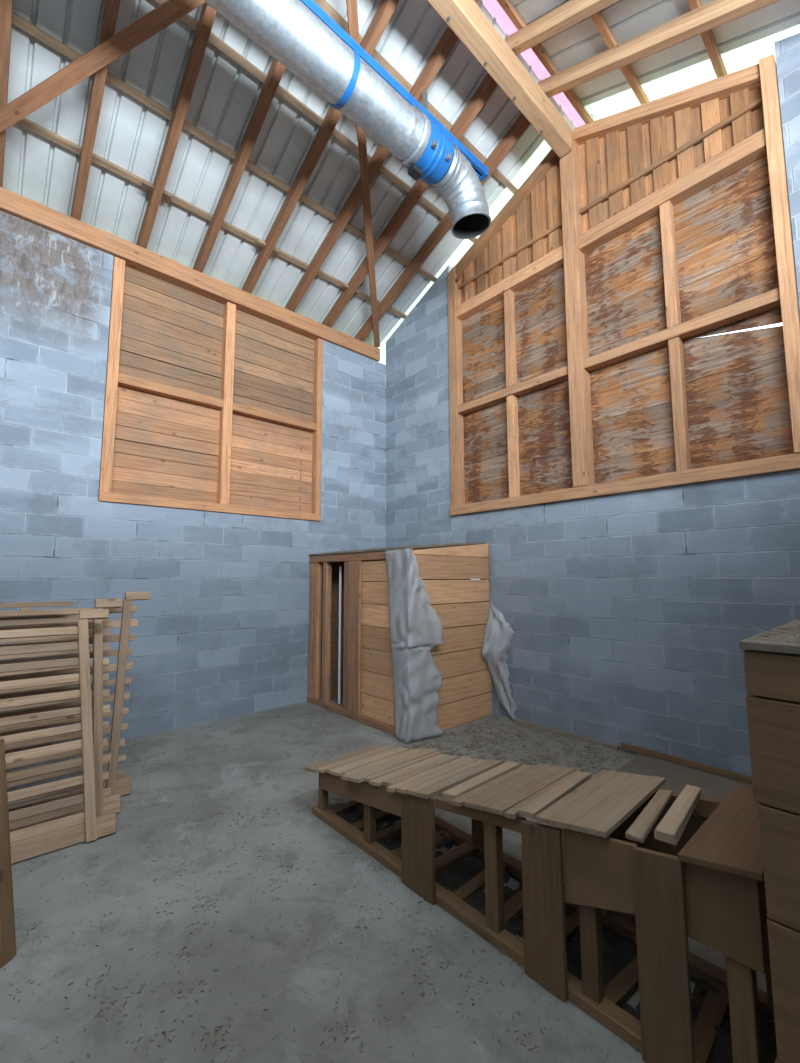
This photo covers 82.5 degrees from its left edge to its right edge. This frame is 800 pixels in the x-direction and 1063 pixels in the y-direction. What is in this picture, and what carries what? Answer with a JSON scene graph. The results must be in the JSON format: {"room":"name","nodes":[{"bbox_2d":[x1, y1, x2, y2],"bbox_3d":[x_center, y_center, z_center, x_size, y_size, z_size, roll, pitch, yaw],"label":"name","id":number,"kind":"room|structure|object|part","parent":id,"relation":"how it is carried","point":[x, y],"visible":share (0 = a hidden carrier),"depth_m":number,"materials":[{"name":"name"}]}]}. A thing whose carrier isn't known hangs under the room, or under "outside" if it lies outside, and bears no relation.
{"room":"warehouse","nodes":[
{"label":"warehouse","id":0,"kind":"room"},
{"bbox_2d":[0,211,385,752],"bbox_3d":[-3.751,-0.428,4.021,9.700,5.070,0.200,5,-8,-42],"label":"wall","id":1,"kind":"structure","parent":0,"point":[222,631],"depth_m":4.75,"materials":[{"name":"concrete"}]},
{"bbox_2d":[0,187,379,361],"bbox_3d":[-3.873,-3.074,4.144,9.340,0.220,0.255,5,-8,-42],"label":"wall plate","id":2,"kind":"object","parent":1,"relation":"on","point":[136,257],"visible":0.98,"depth_m":5.17,"materials":[{"name":"brown wood"}]},
{"bbox_2d":[0,0,12,187],"bbox_3d":[-2.780,-3.970,3.232,0.075,1.658,3.500,5,-8,-42],"label":"rafter","id":3,"kind":"object","parent":2,"relation":"on","point":[6,6],"visible":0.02,"depth_m":3.54,"materials":[{"name":"brown wood"}]},
{"bbox_2d":[70,0,119,220],"bbox_3d":[-2.334,-3.934,3.631,0.075,1.658,3.500,5,-8,-42],"label":"rafter","id":4,"kind":"object","parent":2,"relation":"on","point":[111,9],"visible":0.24,"depth_m":3.98,"materials":[{"name":"brown wood"}]},
{"bbox_2d":[0,0,204,132],"bbox_3d":[-2.143,-3.900,3.610,3.769,1.356,0.108,-1,-6,12],"label":"roof beam","id":5,"kind":"structure","parent":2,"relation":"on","point":[167,13],"depth_m":3.65,"materials":[{"name":"brown wood"}]},
{"bbox_2d":[136,2,216,248],"bbox_3d":[-1.887,-3.896,4.030,0.075,1.658,3.500,5,-8,-42],"label":"rafter","id":6,"kind":"object","parent":2,"relation":"on","point":[207,16],"visible":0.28,"depth_m":4.13,"materials":[{"name":"brown wood"}]},
{"bbox_2d":[142,180,171,200],"bbox_3d":[-2.473,-3.473,4.646,0.260,0.035,0.060,5,-8,-42],"label":"cleat","id":7,"kind":"object","parent":6,"relation":"attached to","point":[145,184],"visible":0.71,"depth_m":4.60,"materials":[{"name":"brown wood"}]},
{"bbox_2d":[300,0,488,181],"bbox_3d":[-2.324,-4.295,2.097,8.730,0.345,0.110,5,-8,-42],"label":"rail","id":8,"kind":"object","parent":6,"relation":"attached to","point":[482,171],"visible":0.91,"depth_m":4.03,"materials":[{"name":"blue paint"}]},
{"bbox_2d":[193,58,285,272],"bbox_3d":[-1.440,-3.857,4.428,0.075,1.658,3.500,5,-8,-42],"label":"rafter","id":9,"kind":"object","parent":2,"relation":"on","point":[275,73],"visible":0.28,"depth_m":4.55,"materials":[{"name":"brown wood"}]},
{"bbox_2d":[241,0,398,293],"bbox_3d":[-0.993,-3.816,4.827,0.075,1.658,3.500,5,-8,-42],"label":"rafter","id":10,"kind":"object","parent":2,"relation":"on","point":[386,8],"visible":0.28,"depth_m":4.73,"materials":[{"name":"brown wood"}]},
{"bbox_2d":[256,239,278,253],"bbox_3d":[-1.580,-3.395,5.443,0.260,0.035,0.060,5,-8,-42],"label":"cleat","id":11,"kind":"object","parent":10,"relation":"attached to","point":[259,242],"visible":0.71,"depth_m":5.40,"materials":[{"name":"brown wood"}]},
{"bbox_2d":[346,0,379,346],"bbox_3d":[-0.379,-3.671,5.359,0.089,1.230,3.744,0,-6,1],"label":"brace","id":12,"kind":"object","parent":2,"relation":"on","point":[352,12],"visible":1,"depth_m":5.14,"materials":[{"name":"brown wood"}]},
{"bbox_2d":[285,26,458,311],"bbox_3d":[-0.539,-3.776,5.232,0.075,1.658,3.500,5,-8,-42],"label":"rafter","id":13,"kind":"object","parent":2,"relation":"on","point":[449,38],"visible":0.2,"depth_m":5.10,"materials":[{"name":"brown wood"}]},
{"bbox_2d":[17,118,406,318],"bbox_3d":[-3.303,-3.588,3.991,9.920,0.061,0.070,5,-8,-42],"label":"purlin","id":14,"kind":"object","parent":13,"relation":"on","point":[24,122],"visible":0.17,"depth_m":4.82,"materials":[{"name":"brown wood"}]},
{"bbox_2d":[12,12,436,281],"bbox_3d":[-2.876,-3.910,3.545,9.920,0.061,0.070,5,-8,-42],"label":"purlin","id":15,"kind":"object","parent":13,"relation":"on","point":[17,20],"visible":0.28,"depth_m":4.32,"materials":[{"name":"brown wood"}]},
{"bbox_2d":[154,0,476,242],"bbox_3d":[-2.443,-4.237,3.091,9.920,0.061,0.070,5,-8,-42],"label":"purlin","id":16,"kind":"object","parent":13,"relation":"on","point":[187,19],"visible":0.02,"depth_m":4.36,"materials":[{"name":"brown wood"}]},
{"bbox_2d":[322,73,497,327],"bbox_3d":[-0.100,-3.736,5.623,0.075,1.658,3.500,5,-8,-42],"label":"rafter","id":17,"kind":"object","parent":2,"relation":"on","point":[488,85],"visible":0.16,"depth_m":5.44,"materials":[{"name":"brown wood"}]},
{"bbox_2d":[341,283,358,294],"bbox_3d":[-0.686,-3.318,6.240,0.260,0.035,0.060,5,-8,-42],"label":"cleat","id":18,"kind":"object","parent":17,"relation":"attached to","point":[343,285],"visible":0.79,"depth_m":6.18,"materials":[{"name":"brown wood"}]},
{"bbox_2d":[354,113,529,340],"bbox_3d":[0.340,-3.703,6.016,0.075,1.658,3.500,5,-8,-42],"label":"rafter","id":19,"kind":"object","parent":2,"relation":"on","point":[520,125],"visible":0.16,"depth_m":5.89,"materials":[{"name":"brown wood"}]},
{"bbox_2d":[98,257,322,520],"bbox_3d":[-2.088,-1.515,5.566,2.560,2.608,0.155,5,-8,-42],"label":"boarded window","id":20,"kind":"structure","parent":1,"relation":"in","point":[210,405],"depth_m":5.39,"materials":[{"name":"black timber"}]},
{"bbox_3d":[-2.995,-1.637,4.744,0.100,2.505,0.120,5,-8,-42],"label":"post","id":21,"kind":"part","parent":20,"relation":"part of","materials":[{"name":"brown wood"}]},
{"bbox_3d":[-2.590,-0.937,5.117,1.150,1.181,0.022,5,-8,-42],"label":"board panel","id":22,"kind":"part","parent":20,"relation":"part of","materials":[{"name":"brown wood"}]},
{"bbox_3d":[-2.551,-1.561,5.134,1.090,0.100,0.105,5,-8,-42],"label":"rail","id":23,"kind":"part","parent":20,"relation":"part of","materials":[{"name":"brown wood"}]},
{"bbox_3d":[-2.593,-2.218,5.245,1.150,1.266,0.023,5,-8,-42],"label":"board panel","id":24,"kind":"part","parent":20,"relation":"part of","materials":[{"name":"brown wood"}]},
{"bbox_3d":[-2.082,-0.264,5.438,2.560,0.093,0.145,5,-8,-42],"label":"sill","id":25,"kind":"part","parent":20,"relation":"part of","materials":[{"name":"brown wood"}]},
{"bbox_3d":[-2.106,-1.560,5.538,0.110,2.505,0.120,5,-8,-42],"label":"post","id":26,"kind":"part","parent":20,"relation":"part of","materials":[{"name":"brown wood"}]},
{"bbox_3d":[-1.664,-0.857,5.942,1.235,1.181,0.024,5,-8,-42],"label":"board panel","id":27,"kind":"part","parent":20,"relation":"part of","materials":[{"name":"brown wood"}]},
{"bbox_3d":[-1.667,-2.138,6.070,1.235,1.266,0.025,5,-8,-42],"label":"board panel","id":28,"kind":"part","parent":20,"relation":"part of","materials":[{"name":"brown wood"}]},
{"bbox_3d":[-1.625,-1.481,5.959,1.175,0.100,0.105,5,-8,-42],"label":"rail","id":29,"kind":"part","parent":20,"relation":"part of","materials":[{"name":"brown wood"}]},
{"bbox_3d":[-1.158,-1.477,6.383,0.085,2.505,0.120,5,-8,-42],"label":"post","id":30,"kind":"part","parent":20,"relation":"part of","materials":[{"name":"brown wood"}]},
{"bbox_2d":[0,695,774,1062],"bbox_3d":[-1.651,1.792,1.300,9.500,0.100,6.300,5,-8,-42],"label":"floor","id":31,"kind":"structure","parent":0,"point":[434,1032],"depth_m":2.02,"materials":[{"name":"concrete"}]},
{"bbox_2d":[0,738,15,968],"bbox_3d":[-1.709,1.352,1.937,0.177,0.911,0.077,2,-6,-24],"label":"plank","id":32,"kind":"object","parent":31,"relation":"on","point":[7,921],"visible":1,"depth_m":1.94,"materials":[{"name":"brown wood"}]},
{"bbox_2d":[0,609,115,863],"bbox_3d":[-2.407,1.190,2.658,1.296,1.396,0.457,5,-8,-42],"label":"rack","id":33,"kind":"object","parent":31,"relation":"on","point":[46,837],"visible":1,"depth_m":2.83,"materials":[{"name":"brown wood"}]},
{"bbox_3d":[-2.028,1.243,2.956,0.415,1.320,0.062,-5,-7,37],"label":"rail","id":34,"kind":"part","parent":33,"relation":"part of","materials":[{"name":"brown wood"}]},
{"bbox_2d":[0,599,121,831],"bbox_3d":[-2.521,1.184,2.893,1.298,1.454,0.417,5,-8,-42],"label":"rack","id":35,"kind":"object","parent":31,"relation":"on","point":[109,804],"visible":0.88,"depth_m":3.11,"materials":[{"name":"brown wood"}]},
{"bbox_2d":[0,601,72,607],"bbox_3d":[-2.742,0.466,2.841,1.150,0.040,0.120,5,-8,-42],"label":"plank","id":36,"kind":"object","parent":35,"relation":"on","point":[54,603],"visible":1,"depth_m":3.05,"materials":[{"name":"brown wood"}]},
{"bbox_3d":[-2.123,1.239,3.208,0.363,1.380,0.056,-6,-8,44],"label":"rail","id":37,"kind":"part","parent":35,"relation":"part of","materials":[{"name":"brown wood"}]},
{"bbox_2d":[0,591,149,822],"bbox_3d":[-2.536,1.185,3.149,1.413,1.497,0.279,5,-8,-42],"label":"rack","id":38,"kind":"object","parent":31,"relation":"on","point":[122,786],"visible":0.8,"depth_m":3.30,"materials":[{"name":"brown wood"}]},
{"bbox_3d":[-2.639,1.212,3.090,0.062,1.428,0.263,2,-6,-16],"label":"rail","id":39,"kind":"part","parent":38,"relation":"part of","materials":[{"name":"brown wood"}]},
{"bbox_3d":[-2.134,1.242,3.467,0.062,1.427,0.256,2,-6,-19],"label":"rail","id":40,"kind":"part","parent":38,"relation":"part of","materials":[{"name":"brown wood"}]},
{"bbox_2d":[338,566,341,703],"bbox_3d":[-0.755,1.308,5.732,0.032,1.740,0.032,5,-8,-42],"label":"pole","id":41,"kind":"object","parent":31,"relation":"on","point":[340,567],"visible":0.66,"depth_m":5.71,"materials":[{"name":"white plastic"}]},
{"bbox_2d":[2,697,761,1062],"bbox_3d":[-0.170,1.925,3.272,4.736,0.018,5.194,5,-8,-42],"label":"straw","id":42,"kind":"object","parent":31,"relation":"on","point":[593,749],"visible":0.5,"depth_m":3.38,"materials":[{"name":"brown plant"}]},
{"bbox_2d":[307,542,491,735],"bbox_3d":[-0.070,1.164,5.708,1.350,2.020,1.954,5,-8,-42],"label":"crate","id":43,"kind":"object","parent":31,"relation":"on","point":[455,579],"visible":0.75,"depth_m":5.15,"materials":[{"name":"brown wood"}]},
{"bbox_3d":[-1.142,1.269,5.982,0.070,1.830,0.080,5,-8,-42],"label":"post","id":44,"kind":"part","parent":43,"relation":"part of","materials":[{"name":"brown wood"}]},
{"bbox_3d":[-1.066,1.285,5.894,0.070,1.780,0.090,5,-8,-42],"label":"post","id":45,"kind":"part","parent":43,"relation":"part of","materials":[{"name":"brown wood"}]},
{"bbox_3d":[-0.925,1.250,5.748,0.080,1.740,0.080,5,-8,-42],"label":"post","id":46,"kind":"part","parent":43,"relation":"part of","materials":[{"name":"brown wood"}]},
{"bbox_3d":[-0.597,0.312,5.471,0.100,0.090,1.710,5,-8,-42],"label":"rail","id":47,"kind":"part","parent":43,"relation":"part of","materials":[{"name":"brown wood"}]},
{"bbox_3d":[-0.593,2.101,5.292,0.100,0.075,1.710,5,-8,-42],"label":"rail","id":48,"kind":"part","parent":43,"relation":"part of","materials":[{"name":"brown wood"}]},
{"bbox_3d":[-0.083,0.227,5.813,1.330,0.135,1.898,5,-8,-42],"label":"lid","id":49,"kind":"part","parent":43,"relation":"part of","materials":[{"name":"brown wood"}]},
{"bbox_2d":[325,542,477,552],"bbox_3d":[-0.051,0.204,5.803,1.305,0.122,1.863,5,-8,-42],"label":"straw","id":50,"kind":"object","parent":43,"relation":"on","point":[467,542],"visible":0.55,"depth_m":5.32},
{"bbox_3d":[0.034,1.140,4.669,0.080,1.820,0.195,5,-8,-42],"label":"post","id":51,"kind":"part","parent":43,"relation":"part of","materials":[{"name":"grey fabric"}]},
{"bbox_2d":[385,548,443,742],"bbox_3d":[0.125,1.108,4.598,0.628,1.870,0.310,-1,-6,8],"label":"cloth","id":52,"kind":"object","parent":43,"relation":"hanging from","point":[412,628],"visible":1,"depth_m":4.56,"materials":[{"name":"grey fabric"}]},
{"bbox_3d":[0.597,1.101,5.019,1.260,1.995,0.026,5,-8,-42],"label":"panel","id":53,"kind":"part","parent":43,"relation":"part of","materials":[{"name":"brown wood"}]},
{"bbox_2d":[482,545,516,719],"bbox_3d":[1.112,1.120,5.218,0.264,1.956,0.355,5,-8,-42],"label":"plastic film","id":54,"kind":"object","parent":43,"relation":"hanging from","point":[498,633],"visible":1,"depth_m":5.22,"materials":[{"name":"grey plastic"}]},
{"bbox_2d":[305,743,774,1062],"bbox_3d":[0.462,1.520,2.426,0.752,0.849,2.507,5,-8,-42],"label":"slatted bench","id":55,"kind":"object","parent":31,"relation":"on","point":[708,888],"visible":0.97,"depth_m":1.77,"materials":[{"name":"brown wood"}]},
{"bbox_3d":[-0.519,1.752,3.099,0.050,0.272,0.050,5,-8,-42],"label":"leg","id":56,"kind":"part","parent":55,"relation":"part of","materials":[{"name":"brown wood"}]},
{"bbox_3d":[-0.179,1.669,2.726,0.050,0.362,0.060,5,-8,-42],"label":"leg","id":57,"kind":"part","parent":55,"relation":"part of","materials":[{"name":"brown wood"}]},
{"bbox_3d":[0.467,1.624,2.698,0.050,0.443,0.080,5,-8,-42],"label":"leg","id":58,"kind":"part","parent":55,"relation":"part of","materials":[{"name":"brown wood"}]},
{"bbox_3d":[0.425,1.521,2.063,0.050,0.521,0.070,5,-8,-42],"label":"leg","id":59,"kind":"part","parent":55,"relation":"part of","materials":[{"name":"brown wood"}]},
{"bbox_3d":[0.258,1.805,2.208,0.070,0.045,2.500,5,-8,-42],"label":"ground rail","id":60,"kind":"part","parent":55,"relation":"part of","materials":[{"name":"brown wood"}]},
{"bbox_3d":[0.723,1.449,1.735,0.050,0.599,0.065,5,-8,-42],"label":"leg","id":61,"kind":"part","parent":55,"relation":"part of","materials":[{"name":"brown wood"}]},
{"bbox_3d":[0.608,1.836,2.520,0.070,0.045,2.500,5,-8,-42],"label":"ground rail","id":62,"kind":"part","parent":55,"relation":"part of","materials":[{"name":"brown wood"}]},
{"bbox_3d":[0.951,1.506,2.167,0.050,0.569,0.070,5,-8,-42],"label":"leg","id":63,"kind":"part","parent":55,"relation":"part of","materials":[{"name":"brown wood"}]},
{"bbox_2d":[625,789,671,842],"bbox_3d":[0.992,1.107,1.798,0.059,0.031,0.498,-5,-8,42],"label":"batten","id":64,"kind":"object","parent":55,"relation":"on","point":[640,828],"visible":1,"depth_m":1.74,"materials":[{"name":"brown wood"}]},
{"bbox_2d":[654,784,700,845],"bbox_3d":[1.071,1.064,1.736,0.066,0.051,0.508,-5,-8,42],"label":"batten","id":65,"kind":"object","parent":55,"relation":"on","point":[672,825],"visible":1,"depth_m":1.67,"materials":[{"name":"brown wood"}]},
{"bbox_3d":[1.040,1.371,1.388,0.050,0.682,0.065,5,-8,-42],"label":"leg","id":66,"kind":"part","parent":55,"relation":"part of","materials":[{"name":"brown wood"}]},
{"bbox_3d":[1.384,1.400,1.691,0.050,0.683,0.070,5,-8,-42],"label":"leg","id":67,"kind":"part","parent":55,"relation":"part of","materials":[{"name":"brown wood"}]},
{"bbox_2d":[333,803,776,1062],"bbox_3d":[0.446,1.822,2.349,0.390,0.048,2.420,5,-8,-42],"label":"litter","id":68,"kind":"object","parent":31,"relation":"on","point":[618,952],"visible":0.3,"depth_m":1.98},
{"bbox_2d":[514,718,619,750],"bbox_3d":[1.652,2.048,4.640,0.050,0.035,1.120,5,-8,-41],"label":"batten","id":69,"kind":"object","parent":31,"relation":"on","point":[517,720],"visible":1,"depth_m":4.57,"materials":[{"name":"brown wood"}]},
{"bbox_2d":[616,754,752,799],"bbox_3d":[2.309,1.932,3.456,0.620,0.028,1.130,5,-8,-42],"label":"board","id":70,"kind":"object","parent":31,"relation":"on","point":[677,776],"visible":0.45,"depth_m":3.60,"materials":[{"name":"brown wood"}]},
{"bbox_2d":[621,742,751,783],"bbox_3d":[2.401,1.926,3.789,0.040,0.040,1.100,5,-8,-41],"label":"batten","id":71,"kind":"object","parent":70,"relation":"on","point":[737,776],"visible":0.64,"depth_m":3.78,"materials":[{"name":"brown wood"}]},
{"bbox_2d":[739,620,799,1062],"bbox_3d":[1.641,0.996,1.072,0.922,1.424,1.108,5,-8,-42],"label":"cabinet","id":72,"kind":"object","parent":31,"relation":"on","point":[772,668],"visible":0.97,"depth_m":1.17,"materials":[{"name":"brown wood"}]},
{"bbox_3d":[1.630,0.299,1.153,0.922,0.022,1.078,5,-8,-42],"label":"lid","id":73,"kind":"part","parent":72,"relation":"part of","materials":[{"name":"brown wood"}]},
{"bbox_2d":[759,620,799,643],"bbox_3d":[1.599,0.281,1.188,0.879,0.018,0.985,5,-8,-42],"label":"straw","id":74,"kind":"object","parent":72,"relation":"on","point":[797,620],"visible":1,"depth_m":1.38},
{"bbox_3d":[1.028,1.024,1.172,0.060,1.390,0.060,5,-8,-42],"label":"post","id":75,"kind":"part","parent":72,"relation":"part of","materials":[{"name":"brown wood"}]},
{"bbox_2d":[3,0,799,345],"bbox_3d":[-1.750,-4.237,1.826,9.672,1.591,7.201,5,-8,-42],"label":"ceiling","id":76,"kind":"structure","parent":0,"point":[130,134],"depth_m":4.48,"materials":[{"name":"white metal"}]},
{"bbox_2d":[377,114,575,364],"bbox_3d":[0.835,-3.780,6.537,0.521,1.585,3.601,5,-8,-42],"label":"sheet","id":77,"kind":"object","parent":76,"relation":"attached to","point":[544,148],"visible":0.24,"depth_m":5.87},
{"bbox_2d":[482,0,584,127],"bbox_3d":[-1.481,-5.022,2.149,10.000,0.124,0.521,5,-8,-42],"label":"flashing","id":78,"kind":"object","parent":76,"relation":"attached to","point":[493,7],"visible":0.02,"depth_m":4.67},
{"bbox_2d":[584,24,799,120],"bbox_3d":[3.281,-4.029,3.820,0.521,1.529,3.471,5,-8,-42],"label":"sheet","id":79,"kind":"object","parent":76,"relation":"attached to","point":[748,55],"visible":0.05,"depth_m":4.28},
{"bbox_2d":[386,33,799,776],"bbox_3d":[1.954,-0.852,4.817,0.200,6.044,6.300,5,-8,-42],"label":"wall","id":80,"kind":"structure","parent":0,"point":[628,614],"depth_m":4.33,"materials":[{"name":"concrete"}]},
{"bbox_2d":[448,55,799,515],"bbox_3d":[1.902,-2.387,4.934,0.200,4.119,3.560,5,-8,-42],"label":"wooden wall panel","id":81,"kind":"object","parent":80,"relation":"attached to","point":[673,404],"visible":0.9,"depth_m":4.43,"materials":[{"name":"brown wood"}]},
{"bbox_3d":[0.758,-1.980,6.170,0.130,3.324,0.130,5,-8,-42],"label":"post","id":82,"kind":"part","parent":81,"relation":"part of","materials":[{"name":"brown wood"}]},
{"bbox_3d":[1.110,-2.305,5.923,0.020,1.277,0.795,5,-8,-42],"label":"board panel","id":83,"kind":"part","parent":81,"relation":"part of","materials":[{"name":"brown wood"}]},
{"bbox_3d":[1.114,-0.972,5.790,0.018,1.277,0.795,5,-8,-42],"label":"board panel","id":84,"kind":"part","parent":81,"relation":"part of","materials":[{"name":"brown wood"}]},
{"bbox_3d":[1.327,-3.022,5.638,0.125,0.150,1.575,5,-8,-42],"label":"rail","id":85,"kind":"part","parent":81,"relation":"part of","materials":[{"name":"brown wood"}]},
{"bbox_3d":[1.332,-1.674,5.505,0.120,0.100,1.575,5,-8,-42],"label":"rail","id":86,"kind":"part","parent":81,"relation":"part of","materials":[{"name":"brown wood"}]},
{"bbox_3d":[1.666,-2.368,5.306,0.019,1.277,0.770,5,-8,-42],"label":"board panel","id":87,"kind":"part","parent":81,"relation":"part of","materials":[{"name":"brown wood"}]},
{"bbox_3d":[1.669,-1.035,5.173,0.018,1.277,0.770,5,-8,-42],"label":"board panel","id":88,"kind":"part","parent":81,"relation":"part of","materials":[{"name":"brown wood"}]},
{"bbox_2d":[559,130,594,486],"bbox_3d":[1.898,-2.432,4.921,0.170,3.970,0.160,5,-8,-42],"label":"post","id":89,"kind":"object","parent":81,"relation":"on","point":[582,455],"visible":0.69,"depth_m":4.84,"materials":[{"name":"brown wood"}]},
{"bbox_2d":[427,0,571,157],"bbox_3d":[-1.681,-4.585,1.909,9.440,0.268,0.150,5,-8,-42],"label":"ridge beam","id":90,"kind":"structure","parent":89,"relation":"attached to","point":[465,18],"depth_m":4.23,"materials":[{"name":"brown wood"}]},
{"bbox_2d":[505,0,618,54],"bbox_3d":[2.199,-4.006,2.998,0.085,1.658,3.500,5,-8,-42],"label":"rafter","id":91,"kind":"object","parent":90,"relation":"on","point":[571,12],"visible":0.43,"depth_m":3.96,"materials":[{"name":"brown wood"}]},
{"bbox_2d":[497,0,593,123],"bbox_3d":[-0.087,-4.766,3.135,6.420,0.061,0.070,5,-8,-42],"label":"purlin","id":92,"kind":"object","parent":91,"relation":"on","point":[506,5],"visible":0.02,"depth_m":4.46,"materials":[{"name":"brown wood"}]},
{"bbox_2d":[590,11,649,104],"bbox_3d":[0.294,-4.565,2.688,6.420,0.061,0.070,5,-8,-42],"label":"purlin","id":93,"kind":"object","parent":91,"relation":"on","point":[597,18],"visible":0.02,"depth_m":4.30,"materials":[{"name":"brown wood"}]},
{"bbox_2d":[461,127,786,481],"bbox_3d":[1.915,-1.819,4.855,0.174,2.732,3.384,5,-8,-42],"label":"straw","id":94,"kind":"object","parent":81,"relation":"on","point":[764,127],"visible":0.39,"depth_m":4.25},
{"bbox_3d":[1.911,-0.396,4.738,0.190,0.118,3.560,5,-8,-42],"label":"sill","id":95,"kind":"part","parent":81,"relation":"part of","materials":[{"name":"brown wood"}]},
{"bbox_3d":[2.278,-2.437,4.626,0.019,1.277,0.825,5,-8,-42],"label":"board panel","id":96,"kind":"part","parent":81,"relation":"part of","materials":[{"name":"brown wood"}]},
{"bbox_3d":[2.281,-1.104,4.493,0.020,1.277,0.825,5,-8,-42],"label":"board panel","id":97,"kind":"part","parent":81,"relation":"part of","materials":[{"name":"brown wood"}]},
{"bbox_3d":[2.491,-3.154,4.345,0.125,0.150,1.595,5,-8,-42],"label":"rail","id":98,"kind":"part","parent":81,"relation":"part of","materials":[{"name":"brown wood"}]},
{"bbox_3d":[2.496,-1.806,4.212,0.120,0.100,1.595,5,-8,-42],"label":"rail","id":99,"kind":"part","parent":81,"relation":"part of","materials":[{"name":"brown wood"}]},
{"bbox_3d":[2.840,-2.501,4.002,0.020,1.277,0.760,5,-8,-42],"label":"board panel","id":100,"kind":"part","parent":81,"relation":"part of","materials":[{"name":"brown wood"}]},
{"bbox_3d":[2.844,-1.173,3.870,0.019,1.288,0.760,5,-8,-42],"label":"board panel","id":101,"kind":"part","parent":81,"relation":"part of","materials":[{"name":"brown wood"}]},
{"bbox_3d":[3.045,-2.235,3.609,0.160,3.311,0.095,5,-8,-42],"label":"post","id":102,"kind":"part","parent":81,"relation":"part of","materials":[{"name":"brown wood"}]},
{"bbox_3d":[0.587,-1.010,-0.786,9.700,5.250,0.200,5,-8,-42],"label":"wall","id":103,"kind":"structure","parent":0,"visible":0},
{"bbox_2d":[538,0,777,97],"bbox_3d":[2.631,-3.969,3.383,0.085,1.658,3.500,5,-8,-42],"label":"rafter","id":104,"kind":"object","parent":103,"relation":"on","point":[715,13],"visible":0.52,"depth_m":3.89,"materials":[{"name":"brown wood"}]},
{"bbox_3d":[-3.227,-4.009,2.834,0.075,1.658,3.500,5,-8,-42],"label":"rafter","id":105,"kind":"object","parent":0,"visible":0},
{"bbox_2d":[313,0,517,193],"bbox_3d":[-2.010,-4.565,2.637,9.920,0.061,0.070,5,-8,-42],"label":"purlin","id":106,"kind":"object","parent":105,"relation":"on","point":[324,5],"visible":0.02,"depth_m":4.46,"materials":[{"name":"brown wood"}]},
{"bbox_3d":[1.306,-4.084,2.201,0.085,1.658,3.500,5,-8,-42],"label":"rafter","id":107,"kind":"object","parent":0,"visible":0},
{"bbox_2d":[687,0,727,77],"bbox_3d":[0.725,-4.338,2.183,6.420,0.061,0.070,5,-8,-42],"label":"purlin","id":108,"kind":"object","parent":107,"relation":"on","point":[708,38],"visible":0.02,"depth_m":3.93,"materials":[{"name":"brown wood"}]},
{"bbox_3d":[0.170,-3.864,4.280,0.160,0.120,0.090,5,-8,-42],"label":"hanger","id":109,"kind":"object","parent":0,"visible":0},
{"bbox_2d":[204,0,490,238],"bbox_3d":[-2.341,-3.725,2.023,8.679,0.654,0.422,5,-8,-42],"label":"ventilation duct","id":110,"kind":"object","parent":109,"relation":"hanging from","point":[289,31],"visible":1,"depth_m":3.73,"materials":[{"name":"metal"}]},
{"bbox_3d":[0.144,-3.402,4.324,0.120,0.050,0.100,5,-8,-42],"label":"handle","id":111,"kind":"part","parent":110,"relation":"part of","materials":[{"name":"grey metal"}]}
]}

